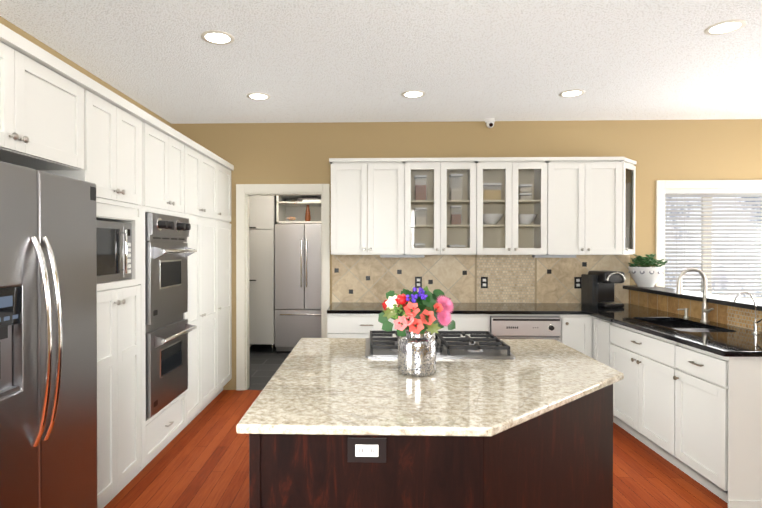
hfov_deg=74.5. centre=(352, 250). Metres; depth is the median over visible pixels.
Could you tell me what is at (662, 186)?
window
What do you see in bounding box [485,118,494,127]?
security camera
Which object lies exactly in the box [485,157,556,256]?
upper cabinet
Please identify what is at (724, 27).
recessed light
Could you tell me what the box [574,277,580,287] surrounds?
outlet
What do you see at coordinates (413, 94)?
recessed light
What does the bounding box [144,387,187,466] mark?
base cabinet
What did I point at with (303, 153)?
wall
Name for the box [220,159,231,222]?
upper cabinet
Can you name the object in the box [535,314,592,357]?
base cabinet
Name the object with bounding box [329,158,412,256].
upper cabinet
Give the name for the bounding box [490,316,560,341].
dishwasher
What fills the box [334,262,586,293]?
wall tile
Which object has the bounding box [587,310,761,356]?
countertop
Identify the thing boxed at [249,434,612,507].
kitchen island
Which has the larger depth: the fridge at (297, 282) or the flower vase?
the fridge at (297, 282)
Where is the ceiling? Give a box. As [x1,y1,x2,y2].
[0,0,761,123]
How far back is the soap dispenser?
3.98 m
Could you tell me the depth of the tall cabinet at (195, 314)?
4.03 m
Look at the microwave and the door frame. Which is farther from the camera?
the door frame
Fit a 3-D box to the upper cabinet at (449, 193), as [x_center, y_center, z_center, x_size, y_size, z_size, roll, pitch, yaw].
[0.839,-0.421,4.909,0.802,0.918,0.347,0,0,2]
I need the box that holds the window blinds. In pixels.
[665,190,761,298]
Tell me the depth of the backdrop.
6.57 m
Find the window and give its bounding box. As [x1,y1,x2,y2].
[655,180,761,299]
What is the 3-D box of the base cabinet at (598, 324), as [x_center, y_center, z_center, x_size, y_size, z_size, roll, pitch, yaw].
[2.427,1.003,4.223,0.636,0.880,0.401,0,0,2]
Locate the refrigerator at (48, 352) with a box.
[0,161,96,507]
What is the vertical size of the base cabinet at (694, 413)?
0.880 m
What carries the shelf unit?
on the fridge at (297, 282)
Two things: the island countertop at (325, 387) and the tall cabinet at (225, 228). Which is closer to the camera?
the island countertop at (325, 387)
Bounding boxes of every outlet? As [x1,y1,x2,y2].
[348,438,385,462]
[415,277,421,287]
[481,277,487,287]
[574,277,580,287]
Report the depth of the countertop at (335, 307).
4.60 m
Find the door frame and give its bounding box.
[236,184,329,389]
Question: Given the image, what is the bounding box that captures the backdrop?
[665,197,761,296]
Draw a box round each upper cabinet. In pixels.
[0,23,91,174]
[44,77,147,206]
[96,115,175,214]
[176,131,191,214]
[192,140,203,218]
[204,148,219,222]
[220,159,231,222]
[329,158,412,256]
[413,157,484,256]
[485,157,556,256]
[557,157,628,256]
[629,159,636,254]
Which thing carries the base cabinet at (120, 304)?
on the floor
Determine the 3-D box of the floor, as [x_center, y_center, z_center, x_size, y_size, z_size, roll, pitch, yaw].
[1.663,1.501,2.837,7.445,0.101,9.710,0,0,2]
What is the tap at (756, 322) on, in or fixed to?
on the countertop at (724, 340)
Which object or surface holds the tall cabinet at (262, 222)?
on the floor
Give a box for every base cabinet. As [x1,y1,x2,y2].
[97,275,143,507]
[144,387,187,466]
[327,314,399,337]
[432,314,490,337]
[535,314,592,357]
[593,317,604,363]
[605,320,664,457]
[665,339,761,507]
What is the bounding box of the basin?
[646,321,719,331]
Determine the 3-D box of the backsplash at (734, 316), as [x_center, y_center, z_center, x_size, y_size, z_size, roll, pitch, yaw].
[2.740,0.463,3.791,0.014,0.147,2.457,0,0,2]
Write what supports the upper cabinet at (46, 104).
attached to the wall at (21, 32)
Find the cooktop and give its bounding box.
[365,331,515,358]
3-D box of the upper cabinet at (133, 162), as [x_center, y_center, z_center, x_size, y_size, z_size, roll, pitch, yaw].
[-1.628,-0.569,2.777,0.620,0.582,0.703,0,0,2]
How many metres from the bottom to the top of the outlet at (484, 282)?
0.116 m
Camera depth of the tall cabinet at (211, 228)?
4.52 m
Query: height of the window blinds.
1.128 m
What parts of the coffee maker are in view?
trim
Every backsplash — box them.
[332,255,629,302]
[629,290,761,331]
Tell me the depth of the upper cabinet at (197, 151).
4.14 m
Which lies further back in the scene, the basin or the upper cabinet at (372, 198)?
the upper cabinet at (372, 198)
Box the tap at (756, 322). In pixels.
[733,291,761,333]
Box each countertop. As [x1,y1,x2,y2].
[236,338,623,441]
[327,302,656,314]
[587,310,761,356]
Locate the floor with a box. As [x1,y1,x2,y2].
[104,344,727,507]
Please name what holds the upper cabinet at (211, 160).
attached to the wall at (21, 32)
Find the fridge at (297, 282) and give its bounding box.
[275,224,320,352]
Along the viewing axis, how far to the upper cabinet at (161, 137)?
3.38 m
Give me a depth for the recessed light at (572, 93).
4.14 m
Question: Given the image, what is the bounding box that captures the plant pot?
[628,254,667,286]
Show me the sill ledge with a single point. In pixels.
(745, 303)
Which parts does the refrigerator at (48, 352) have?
door, door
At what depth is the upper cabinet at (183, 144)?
3.81 m
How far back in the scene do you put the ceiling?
3.35 m
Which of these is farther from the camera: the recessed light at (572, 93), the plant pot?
the plant pot
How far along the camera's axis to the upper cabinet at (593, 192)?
4.70 m
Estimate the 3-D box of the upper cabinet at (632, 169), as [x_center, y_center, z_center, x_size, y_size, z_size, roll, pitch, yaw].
[2.625,-0.421,4.853,0.304,0.918,0.347,0,0,2]
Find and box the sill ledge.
[623,285,761,310]
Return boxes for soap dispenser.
[677,308,688,317]
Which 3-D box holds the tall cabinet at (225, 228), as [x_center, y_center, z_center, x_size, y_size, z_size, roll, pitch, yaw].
[-1.562,0.542,4.882,0.620,1.791,0.560,0,0,2]
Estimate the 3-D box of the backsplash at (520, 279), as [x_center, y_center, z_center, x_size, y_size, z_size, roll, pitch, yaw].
[1.288,0.282,5.068,2.994,0.491,0.016,0,0,2]
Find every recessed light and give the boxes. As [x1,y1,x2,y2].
[201,30,233,44]
[246,93,269,99]
[401,90,424,97]
[559,89,584,96]
[704,19,746,34]
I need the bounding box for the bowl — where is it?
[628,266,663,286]
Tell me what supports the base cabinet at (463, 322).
on the floor
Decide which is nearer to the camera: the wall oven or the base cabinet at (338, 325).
the wall oven
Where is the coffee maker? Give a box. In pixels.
[581,270,624,307]
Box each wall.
[0,16,170,126]
[171,119,761,389]
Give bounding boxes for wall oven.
[145,212,196,418]
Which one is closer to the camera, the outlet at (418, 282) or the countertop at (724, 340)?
the countertop at (724, 340)
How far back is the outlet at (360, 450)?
1.61 m
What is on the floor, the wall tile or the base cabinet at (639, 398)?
the base cabinet at (639, 398)
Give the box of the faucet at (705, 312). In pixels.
[676,268,713,321]
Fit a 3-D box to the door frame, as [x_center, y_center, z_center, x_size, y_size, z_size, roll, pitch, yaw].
[-0.711,0.376,5.190,0.962,2.120,0.138,0,0,2]
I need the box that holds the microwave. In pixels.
[96,220,131,282]
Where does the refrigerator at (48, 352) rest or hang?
on the floor
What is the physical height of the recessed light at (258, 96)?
0.005 m
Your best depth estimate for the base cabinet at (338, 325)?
4.48 m
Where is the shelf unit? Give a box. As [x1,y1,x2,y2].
[276,195,320,224]
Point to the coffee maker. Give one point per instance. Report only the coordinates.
(597, 288)
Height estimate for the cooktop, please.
0.059 m
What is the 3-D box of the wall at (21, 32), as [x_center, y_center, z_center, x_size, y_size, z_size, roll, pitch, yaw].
[-2.038,0.086,1.632,0.120,2.748,7.090,0,0,2]
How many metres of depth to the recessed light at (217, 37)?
3.03 m
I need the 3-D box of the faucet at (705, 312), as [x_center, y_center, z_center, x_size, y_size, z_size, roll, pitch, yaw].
[2.569,0.332,3.740,0.238,0.407,0.131,0,0,2]
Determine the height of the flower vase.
0.392 m
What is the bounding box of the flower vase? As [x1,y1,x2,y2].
[378,286,455,376]
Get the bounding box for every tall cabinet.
[100,215,203,423]
[204,219,219,407]
[220,223,231,392]
[249,196,275,352]

